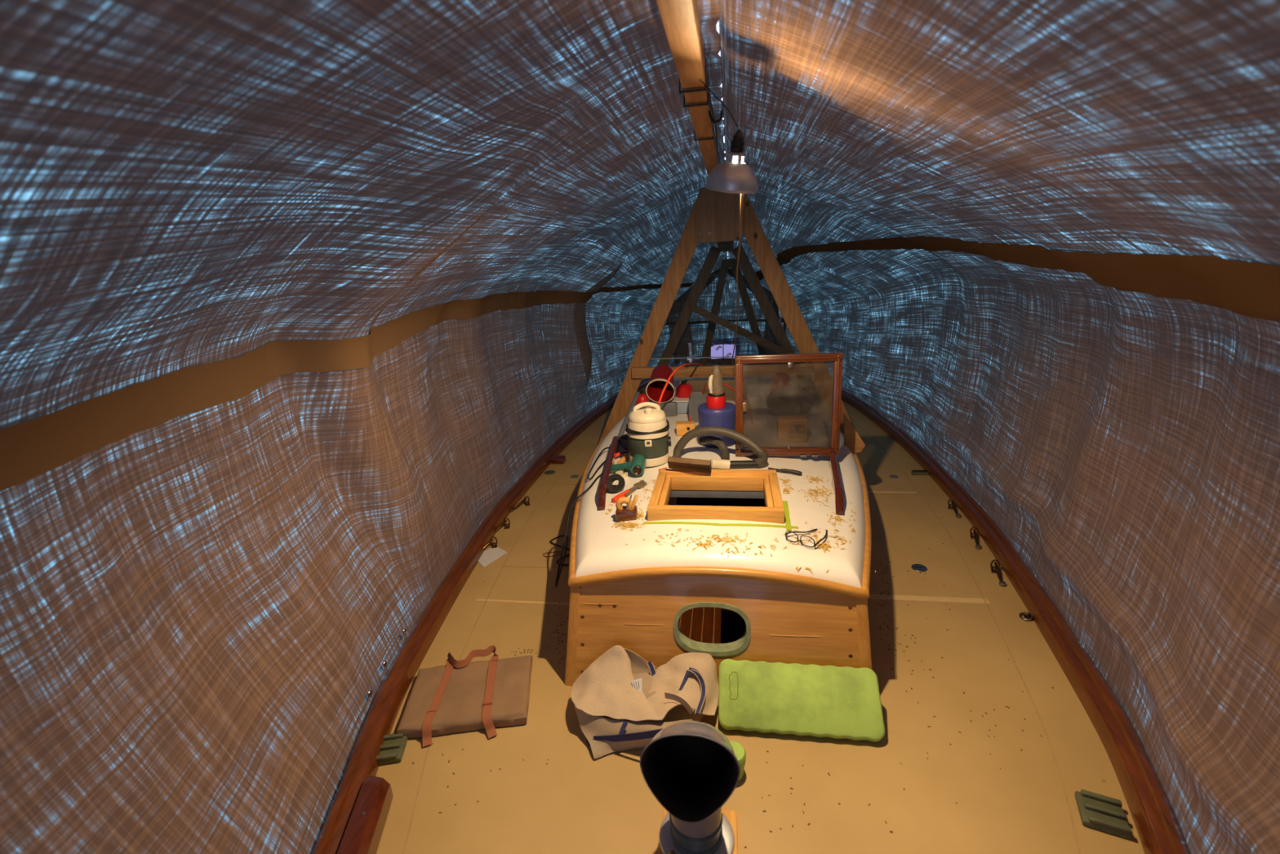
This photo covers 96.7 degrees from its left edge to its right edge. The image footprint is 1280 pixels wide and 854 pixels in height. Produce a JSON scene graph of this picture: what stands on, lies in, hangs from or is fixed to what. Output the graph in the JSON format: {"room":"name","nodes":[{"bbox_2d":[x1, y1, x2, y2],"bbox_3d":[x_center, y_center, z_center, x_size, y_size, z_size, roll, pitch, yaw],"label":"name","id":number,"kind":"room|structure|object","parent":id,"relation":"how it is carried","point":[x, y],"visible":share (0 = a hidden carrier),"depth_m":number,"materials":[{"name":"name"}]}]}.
{"room":"covered boat deck","nodes":[
{"label":"covered boat deck","id":0,"kind":"room"},
{"bbox_2d":[375,361,1144,853],"bbox_3d":[0.468,0.345,3.104,2.290,0.001,8.000,0,17,9],"label":"deck","id":1,"kind":"structure","parent":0,"point":[575,802],"depth_m":1.49,"materials":[{"name":"beige paint"}]},
{"bbox_2d":[337,775,393,853],"bbox_3d":[-0.627,0.912,1.300,0.058,0.072,0.239,-5,17,-7],"label":"wooden rail","id":2,"kind":"object","parent":1,"relation":"on","point":[364,829],"visible":1,"depth_m":1.30,"materials":[{"name":"brown wood"}]},
{"bbox_2d":[376,733,408,764],"bbox_3d":[-0.680,0.868,1.534,0.085,0.025,0.082,-5,17,-7],"label":"fairlead","id":3,"kind":"object","parent":1,"relation":"on","point":[392,750],"visible":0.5,"depth_m":1.53,"materials":[{"name":"green metal"}]},
{"bbox_2d":[395,644,532,746],"bbox_3d":[-0.509,0.782,1.690,0.358,0.073,0.313,-5,17,-6],"label":"bag","id":4,"kind":"object","parent":1,"relation":"on","point":[464,695],"visible":0.99,"depth_m":1.67,"materials":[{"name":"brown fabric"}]},
{"bbox_2d":[483,536,497,549],"bbox_3d":[-0.699,0.539,2.585,0.051,0.048,0.144,8,20,32],"label":"pad eye","id":5,"kind":"object","parent":1,"relation":"on","point":[494,544],"visible":0.77,"depth_m":2.61,"materials":[{"name":"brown metal"}]},
{"bbox_2d":[478,546,506,567],"bbox_3d":[-0.667,0.576,2.535,0.130,0.001,0.139,13,23,43],"label":"paper card","id":6,"kind":"object","parent":1,"relation":"on","point":[490,555],"visible":0.86,"depth_m":2.54,"materials":[{"name":"white paper"}]},
{"bbox_2d":[311,356,691,853],"bbox_3d":[-0.256,0.346,3.202,0.904,0.116,7.608,-1,17,7],"label":"rail","id":7,"kind":"object","parent":1,"relation":"on","point":[380,718],"visible":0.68,"depth_m":1.87,"materials":[{"name":"brown wood"}]},
{"bbox_2d":[494,517,510,532],"bbox_3d":[-0.679,0.483,2.768,0.047,0.048,0.146,6,19,28],"label":"pad eye","id":8,"kind":"object","parent":1,"relation":"on","point":[507,525],"visible":0.86,"depth_m":2.79,"materials":[{"name":"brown metal"}]},
{"bbox_2d":[510,495,529,511],"bbox_3d":[-0.633,0.405,3.019,0.052,0.048,0.143,7,19,29],"label":"pad eye","id":9,"kind":"object","parent":1,"relation":"on","point":[526,503],"visible":1,"depth_m":3.04,"materials":[{"name":"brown metal"}]},
{"bbox_2d":[544,470,555,475],"bbox_3d":[-0.555,0.279,3.499,0.070,0.004,0.070,0,17,9],"label":"deck plate","id":10,"kind":"object","parent":1,"relation":"on","point":[548,472],"visible":1,"depth_m":3.49,"materials":[{"name":"green metal"}]},
{"bbox_2d":[542,551,560,556],"bbox_3d":[-0.386,0.563,2.523,0.088,0.004,0.040,-7,17,-11],"label":"cord","id":11,"kind":"object","parent":1,"relation":"on","point":[554,551],"visible":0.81,"depth_m":2.52,"materials":[{"name":"black rubber"}]},
{"bbox_2d":[551,455,565,463],"bbox_3d":[-0.521,0.209,3.655,0.080,0.044,0.060,0,17,9],"label":"mooring bitt","id":12,"kind":"object","parent":1,"relation":"on","point":[556,459],"visible":1,"depth_m":3.63,"materials":[{"name":"brown wood"}]},
{"bbox_2d":[570,474,578,478],"bbox_3d":[-0.391,0.296,3.412,0.052,0.004,0.052,0,17,9],"label":"deck plate","id":13,"kind":"object","parent":1,"relation":"on","point":[575,476],"visible":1,"depth_m":3.41,"materials":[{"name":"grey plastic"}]},
{"bbox_2d":[571,644,718,758],"bbox_3d":[0.003,0.757,1.567,0.425,0.167,0.269,0,17,9],"label":"canvas bag","id":14,"kind":"object","parent":1,"relation":"on","point":[622,700],"visible":0.91,"depth_m":1.57,"materials":[{"name":"fabric"}]},
{"bbox_2d":[657,808,737,853],"bbox_3d":[0.114,0.937,1.154,0.168,0.030,0.340,0,17,9],"label":"plank","id":15,"kind":"object","parent":1,"relation":"on","point":[731,815],"visible":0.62,"depth_m":1.27,"materials":[{"name":"brown wood"}]},
{"bbox_2d":[639,720,740,853],"bbox_3d":[0.109,0.745,1.190,0.197,0.318,0.182,0,17,9],"label":"ventilator","id":16,"kind":"object","parent":15,"relation":"on","point":[691,768],"visible":1,"depth_m":1.18,"materials":[{"name":"metal"}]},
{"bbox_2d":[564,375,872,685],"bbox_3d":[0.433,0.360,3.051,1.277,0.805,2.919,0,17,9],"label":"cabin","id":17,"kind":"object","parent":1,"relation":"on","point":[660,603],"visible":0.59,"depth_m":1.73,"materials":[{"name":"white paint"}]},
{"bbox_2d":[549,472,603,587],"bbox_3d":[-0.233,0.401,2.361,0.294,0.400,0.616,-6,17,-10],"label":"power cord","id":18,"kind":"object","parent":17,"relation":"hanging from","point":[559,569],"visible":0.83,"depth_m":2.27,"materials":[{"name":"black rubber"}]},
{"bbox_2d":[586,447,628,479],"bbox_3d":[-0.124,0.108,2.511,0.163,0.140,0.331,0,17,9],"label":"power cord","id":19,"kind":"object","parent":17,"relation":"on","point":[619,453],"visible":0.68,"depth_m":2.52,"materials":[{"name":"black rubber"}]},
{"bbox_2d":[597,435,618,509],"bbox_3d":[-0.126,0.158,2.433,0.028,0.062,0.782,-2,17,3],"label":"grab rail","id":20,"kind":"object","parent":17,"relation":"on","point":[603,486],"visible":0.91,"depth_m":2.26,"materials":[{"name":"brown wood"}]},
{"bbox_2d":[607,473,625,493],"bbox_3d":[-0.095,0.218,2.205,0.073,0.068,0.061,0,17,9],"label":"tape roll","id":21,"kind":"object","parent":17,"relation":"on","point":[612,477],"visible":0.97,"depth_m":2.19,"materials":[{"name":"black rubber"}]},
{"bbox_2d":[615,470,627,479],"bbox_3d":[-0.075,0.197,2.341,0.052,0.020,0.052,0,17,9],"label":"tape roll","id":22,"kind":"object","parent":17,"relation":"on","point":[624,474],"visible":0.63,"depth_m":2.33,"materials":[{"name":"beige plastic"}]},
{"bbox_2d":[616,453,629,463],"bbox_3d":[-0.074,0.145,2.513,0.023,0.026,0.097,3,18,21],"label":"wooden dowel","id":23,"kind":"object","parent":17,"relation":"on","point":[625,457],"visible":0.75,"depth_m":2.50,"materials":[{"name":"brown wood"}]},
{"bbox_2d":[618,434,628,449],"bbox_3d":[-0.048,0.073,2.685,0.104,0.057,0.104,0,17,9],"label":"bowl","id":24,"kind":"object","parent":17,"relation":"on","point":[623,439],"visible":0.43,"depth_m":2.66,"materials":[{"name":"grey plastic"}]},
{"bbox_2d":[615,494,638,520],"bbox_3d":[-0.044,0.276,1.954,0.078,0.081,0.050,-2,17,5],"label":"plane","id":25,"kind":"object","parent":17,"relation":"on","point":[628,513],"visible":1,"depth_m":1.94,"materials":[{"name":"brown wood"}]},
{"bbox_2d":[617,391,639,448],"bbox_3d":[-0.066,-0.039,2.883,0.026,0.178,0.462,1,17,14],"label":"tube","id":26,"kind":"object","parent":17,"relation":"on","point":[625,422],"visible":0.58,"depth_m":2.88,"materials":[{"name":"grey plastic"}]},
{"bbox_2d":[611,480,646,502],"bbox_3d":[-0.039,0.245,2.168,0.032,0.031,0.180,11,22,40],"label":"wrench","id":27,"kind":"object","parent":17,"relation":"on","point":[642,483],"visible":0.99,"depth_m":2.16,"materials":[{"name":"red plastic"}]},
{"bbox_2d":[611,453,646,475],"bbox_3d":[-0.054,0.162,2.361,0.163,0.084,0.142,0,17,9],"label":"gun","id":28,"kind":"object","parent":17,"relation":"on","point":[637,466],"visible":0.89,"depth_m":2.33,"materials":[{"name":"teal plastic"}]},
{"bbox_2d":[625,401,671,466],"bbox_3d":[0.034,0.021,2.423,0.190,0.261,0.189,-4,17,-2],"label":"vacuum cleaner","id":29,"kind":"object","parent":17,"relation":"on","point":[647,428],"visible":0.97,"depth_m":2.36,"materials":[{"name":"beige plastic"}]},
{"bbox_2d":[648,399,677,417],"bbox_3d":[0.132,-0.112,3.185,0.160,0.083,0.140,0,17,9],"label":"storage box","id":30,"kind":"object","parent":17,"relation":"on","point":[669,408],"visible":0.34,"depth_m":3.11,"materials":[{"name":"grey plastic"}]},
{"bbox_2d":[645,364,675,403],"bbox_3d":[0.118,-0.233,3.104,0.158,0.192,0.205,0,17,9],"label":"bucket","id":31,"kind":"object","parent":30,"relation":"on","point":[660,374],"visible":0.94,"depth_m":3.10,"materials":[{"name":"red plastic"}]},
{"bbox_2d":[675,420,694,435],"bbox_3d":[0.222,0.007,2.774,0.090,0.060,0.056,-2,17,4],"label":"wooden block","id":32,"kind":"object","parent":17,"relation":"on","point":[682,427],"visible":0.83,"depth_m":2.75,"materials":[{"name":"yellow wood"}]},
{"bbox_2d":[670,391,702,413],"bbox_3d":[0.266,-0.137,3.219,0.174,0.077,0.210,0,17,9],"label":"storage box","id":33,"kind":"object","parent":17,"relation":"on","point":[682,404],"visible":0.27,"depth_m":3.13,"materials":[{"name":"grey plastic"}]},
{"bbox_2d":[675,380,692,398],"bbox_3d":[0.248,-0.213,3.199,0.090,0.091,0.090,0,17,9],"label":"can","id":34,"kind":"object","parent":33,"relation":"on","point":[683,390],"visible":0.96,"depth_m":3.17,"materials":[{"name":"plastic"}]},
{"bbox_2d":[688,382,706,428],"bbox_3d":[0.314,-0.128,3.099,0.062,0.112,0.659,0,17,11],"label":"cord","id":35,"kind":"object","parent":17,"relation":"on","point":[705,383],"visible":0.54,"depth_m":3.18,"materials":[{"name":"red plastic"}]},
{"bbox_2d":[688,393,706,422],"bbox_3d":[0.307,-0.100,2.992,0.090,0.126,0.110,0,17,9],"label":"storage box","id":36,"kind":"object","parent":17,"relation":"on","point":[695,400],"visible":0.59,"depth_m":2.95,"materials":[{"name":"grey plastic"}]},
{"bbox_2d":[679,378,746,399],"bbox_3d":[0.430,-0.218,3.359,0.392,0.125,0.022,0,17,9],"label":"board","id":37,"kind":"object","parent":17,"relation":"on","point":[697,385],"visible":0.44,"depth_m":3.34,"materials":[{"name":"brown wood"}]},
{"bbox_2d":[647,468,784,524],"bbox_3d":[0.274,0.250,2.048,0.448,0.070,0.367,0,17,9],"label":"frame","id":38,"kind":"object","parent":17,"relation":"on","point":[668,480],"visible":0.91,"depth_m":2.03,"materials":[{"name":"brown wood"}]},
{"bbox_2d":[697,401,735,447],"bbox_3d":[0.354,-0.014,2.613,0.183,0.172,0.183,0,17,9],"label":"plastic tub","id":39,"kind":"object","parent":17,"relation":"on","point":[725,417],"visible":0.48,"depth_m":2.54,"materials":[{"name":"plastic"}]},
{"bbox_2d":[706,394,725,408],"bbox_3d":[0.344,-0.118,2.572,0.089,0.052,0.089,0,17,9],"label":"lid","id":40,"kind":"object","parent":39,"relation":"on","point":[712,402],"visible":0.81,"depth_m":2.54,"materials":[{"name":"plastic"}]},
{"bbox_2d":[707,364,724,396],"bbox_3d":[0.342,-0.208,2.544,0.077,0.136,0.075,-2,17,4],"label":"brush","id":41,"kind":"object","parent":40,"relation":"on","point":[716,387],"visible":1,"depth_m":2.52,"materials":[{"name":"grey metal"}]},
{"bbox_2d":[667,426,768,473],"bbox_3d":[0.317,0.098,2.295,0.396,0.150,0.363,0,17,9],"label":"hose","id":42,"kind":"object","parent":17,"relation":"on","point":[677,463],"visible":1,"depth_m":2.31,"materials":[{"name":"plastic"}]},
{"bbox_2d":[642,521,798,528],"bbox_3d":[0.256,0.319,1.851,0.506,0.018,0.041,0,17,9],"label":"tape","id":43,"kind":"object","parent":17,"relation":"on","point":[644,522],"visible":1,"depth_m":1.84,"materials":[{"name":"yellow plastic"}]},
{"bbox_2d":[723,383,753,423],"bbox_3d":[0.478,-0.104,2.710,0.027,0.277,0.338,8,20,34],"label":"cord","id":44,"kind":"object","parent":17,"relation":"on","point":[726,385],"visible":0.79,"depth_m":2.76,"materials":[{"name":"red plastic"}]},
{"bbox_2d":[606,475,875,573],"bbox_3d":[0.311,0.320,1.985,0.877,0.109,0.675,0,17,9],"label":"wood shavings","id":45,"kind":"object","parent":17,"relation":"on","point":[628,525],"visible":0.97,"depth_m":1.80},
{"bbox_2d":[769,373,791,394],"bbox_3d":[0.780,-0.196,3.151,0.130,0.200,0.130,0,17,9],"label":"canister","id":46,"kind":"object","parent":17,"relation":"on","point":[780,380],"visible":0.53,"depth_m":3.10,"materials":[{"name":"plastic"}]},
{"bbox_2d":[768,466,801,475],"bbox_3d":[0.575,0.177,2.259,0.132,0.022,0.020,3,18,19],"label":"knife","id":47,"kind":"object","parent":17,"relation":"on","point":[782,470],"visible":0.98,"depth_m":2.25,"materials":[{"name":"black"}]},
{"bbox_2d":[782,501,791,530],"bbox_3d":[0.491,0.294,1.903,0.017,0.003,0.217,0,17,11],"label":"tape","id":48,"kind":"object","parent":17,"relation":"on","point":[788,524],"visible":0.81,"depth_m":1.89,"materials":[{"name":"yellow plastic"}]},
{"bbox_2d":[734,352,843,457],"bbox_3d":[0.611,-0.087,2.360,0.426,0.429,0.064,-1,17,8],"label":"window frame","id":49,"kind":"structure","parent":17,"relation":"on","point":[837,357],"depth_m":2.34,"materials":[{"name":"brown wood"}]},
{"bbox_2d":[765,386,813,415],"bbox_3d":[0.793,-0.139,3.008,0.247,0.150,0.198,0,17,9],"label":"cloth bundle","id":50,"kind":"object","parent":17,"relation":"on","point":[787,400],"visible":0.97,"depth_m":2.94,"materials":[{"name":"grey fabric"}]},
{"bbox_2d":[776,414,807,441],"bbox_3d":[0.705,0.009,2.639,0.130,0.110,0.080,0,17,9],"label":"wooden box","id":51,"kind":"object","parent":17,"relation":"on","point":[789,428],"visible":1,"depth_m":2.61,"materials":[{"name":"brown wood"}]},
{"bbox_2d":[785,528,827,547],"bbox_3d":[0.524,0.332,1.775,0.101,0.034,0.158,10,21,36],"label":"eyeglasses","id":52,"kind":"object","parent":17,"relation":"on","point":[786,533],"visible":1,"depth_m":1.74,"materials":[{"name":"black plastic"}]},
{"bbox_2d":[822,416,844,514],"bbox_3d":[0.821,0.108,2.442,0.027,0.068,1.114,2,17,15],"label":"grab rail","id":53,"kind":"object","parent":17,"relation":"on","point":[837,486],"visible":0.87,"depth_m":2.15,"materials":[{"name":"brown wood"}]},
{"bbox_2d":[843,413,865,453],"bbox_3d":[0.996,0.031,2.643,0.100,0.194,0.028,0,17,9],"label":"wood offcut","id":54,"kind":"object","parent":17,"relation":"on","point":[851,439],"visible":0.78,"depth_m":2.64,"materials":[{"name":"brown wood"}]},
{"bbox_3d":[0.017,-0.067,3.133,0.090,0.060,0.100,0,17,9],"label":"storage box","id":55,"kind":"object","parent":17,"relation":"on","visible":0},
{"bbox_2d":[635,390,648,407],"bbox_3d":[0.012,-0.146,3.108,0.070,0.106,0.070,0,17,9],"label":"can","id":56,"kind":"object","parent":55,"relation":"on","point":[642,397],"visible":0.59,"depth_m":3.08,"materials":[{"name":"plastic"}]},
{"bbox_2d":[598,186,855,443],"bbox_3d":[0.506,-0.602,3.421,1.666,1.576,0.066,0,17,9],"label":"a-frame","id":57,"kind":"object","parent":1,"relation":"on","point":[714,215],"visible":0.75,"depth_m":3.36,"materials":[{"name":"brown wood"}]},
{"bbox_2d":[657,363,702,404],"bbox_3d":[0.244,-0.289,2.927,0.058,0.176,1.170,1,17,14],"label":"cord","id":58,"kind":"object","parent":57,"relation":"on","point":[686,364],"visible":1,"depth_m":2.51,"materials":[{"name":"red plastic"}]},
{"bbox_2d":[656,0,722,176],"bbox_3d":[0.111,-0.721,1.114,0.094,0.102,4.360,0,17,9],"label":"ridge beam","id":59,"kind":"structure","parent":57,"relation":"attached to","point":[680,19],"depth_m":1.13,"materials":[{"name":"brown wood"}]},
{"bbox_2d":[0,0,1279,853],"bbox_3d":[0.414,-0.424,2.847,2.601,1.773,8.082,0,17,9],"label":"tarpaulin","id":60,"kind":"object","parent":59,"relation":"on","point":[1162,526],"visible":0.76,"depth_m":1.20,"materials":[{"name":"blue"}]},
{"bbox_2d":[698,79,758,400],"bbox_3d":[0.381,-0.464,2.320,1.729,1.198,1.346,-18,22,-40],"label":"work lamp","id":61,"kind":"object","parent":59,"relation":"hanging from","point":[732,175],"depth_m":1.21,"materials":[{"name":"metal"}]},
{"bbox_2d":[729,129,744,152],"bbox_3d":[0.207,-0.606,1.210,0.031,0.045,0.032,0,17,9],"label":"socket","id":62,"kind":"object","parent":61,"relation":"attached to","point":[737,144],"depth_m":1.20,"materials":[{"name":"black rubber"}]},
{"bbox_2d":[650,355,734,359],"bbox_3d":[0.552,-0.435,3.548,0.982,0.012,0.007,0,17,9],"label":"guy line","id":63,"kind":"object","parent":57,"relation":"attached to","point":[726,356],"visible":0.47,"depth_m":3.58,"materials":[{"name":"blue plastic"}]},
{"bbox_2d":[644,240,817,400],"bbox_3d":[0.701,-0.818,4.595,1.469,1.315,0.062,0,17,9],"label":"a-frame","id":64,"kind":"object","parent":1,"relation":"on","point":[784,346],"visible":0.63,"depth_m":4.55,"materials":[{"name":"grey wood"}]},
{"bbox_2d":[412,538,1053,848],"bbox_3d":[0.497,0.729,1.823,2.311,0.002,1.160,-8,17,-16],"label":"debris","id":65,"kind":"object","parent":1,"relation":"on","point":[808,824],"visible":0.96,"depth_m":1.75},
{"bbox_2d":[700,258,770,365],"bbox_3d":[0.928,-1.043,5.550,0.762,1.156,0.060,0,17,9],"label":"a-frame","id":66,"kind":"object","parent":1,"relation":"on","point":[726,264],"visible":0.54,"depth_m":5.51,"materials":[{"name":"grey wood"}]},
{"bbox_2d":[728,740,746,780],"bbox_3d":[0.229,0.832,1.417,0.070,0.068,0.070,0,17,9],"label":"plastic jar","id":67,"kind":"object","parent":1,"relation":"on","point":[740,752],"visible":0.41,"depth_m":1.40,"materials":[{"name":"green plastic"}]},
{"bbox_2d":[718,658,884,742],"bbox_3d":[0.434,0.746,1.563,0.431,0.127,0.162,0,17,9],"label":"pad","id":68,"kind":"object","parent":1,"relation":"on","point":[832,701],"visible":1,"depth_m":1.54,"materials":[{"name":"green fabric"}]},
{"bbox_2d":[888,474,898,478],"bbox_3d":[1.410,0.275,3.162,0.048,0.004,0.048,0,17,9],"label":"deck plate","id":69,"kind":"object","parent":1,"relation":"on","point":[892,476],"visible":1,"depth_m":3.16,"materials":[{"name":"grey plastic"}]},
{"bbox_2d":[911,564,927,572],"bbox_3d":[1.113,0.561,2.268,0.058,0.004,0.058,0,17,9],"label":"deck plate","id":70,"kind":"object","parent":1,"relation":"on","point":[918,567],"visible":1,"depth_m":2.26,"materials":[{"name":"metal"}]},
{"bbox_2d":[911,470,928,475],"bbox_3d":[1.562,0.252,3.173,0.085,0.025,0.030,0,17,9],"label":"fairlead","id":71,"kind":"object","parent":1,"relation":"on","point":[913,472],"visible":1,"depth_m":3.16,"materials":[{"name":"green metal"}]},
{"bbox_2d":[947,497,960,517],"bbox_3d":[1.499,0.382,2.716,0.036,0.048,0.147,2,17,15],"label":"pad eye","id":72,"kind":"object","parent":1,"relation":"on","point":[952,506],"visible":1,"depth_m":2.73,"materials":[{"name":"brown metal"}]},
{"bbox_2d":[969,526,981,549],"bbox_3d":[1.440,0.469,2.436,0.032,0.048,0.146,3,18,19],"label":"pad eye","id":73,"kind":"object","parent":1,"relation":"on","point":[973,535],"visible":1,"depth_m":2.45,"materials":[{"name":"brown metal"}]},
{"bbox_2d":[777,362,1190,853],"bbox_3d":[1.186,0.338,2.971,0.904,0.116,7.608,0,17,11],"label":"rail","id":74,"kind":"object","parent":1,"relation":"on","point":[1159,832],"visible":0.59,"depth_m":1.62,"materials":[{"name":"brown wood"}]},
{"bbox_2d":[990,559,1006,586],"bbox_3d":[1.370,0.551,2.176,0.032,0.048,0.146,3,18,19],"label":"pad eye","id":75,"kind":"object","parent":1,"relation":"on","point":[994,569],"visible":1,"depth_m":2.19,"materials":[{"name":"brown metal"}]},
{"bbox_2d":[1018,611,1033,620],"bbox_3d":[1.315,0.644,1.937,0.039,0.015,0.042,0,17,9],"label":"ring","id":76,"kind":"object","parent":1,"relation":"on","point":[1027,615],"visible":1,"depth_m":1.93,"materials":[{"name":"metal"}]},
{"bbox_2d":[1074,789,1131,839],"bbox_3d":[1.028,0.857,1.265,0.085,0.025,0.082,5,19,25],"label":"fairlead","id":77,"kind":"object","parent":1,"relation":"on","point":[1104,813],"visible":1,"depth_m":1.26,"materials":[{"name":"green metal"}]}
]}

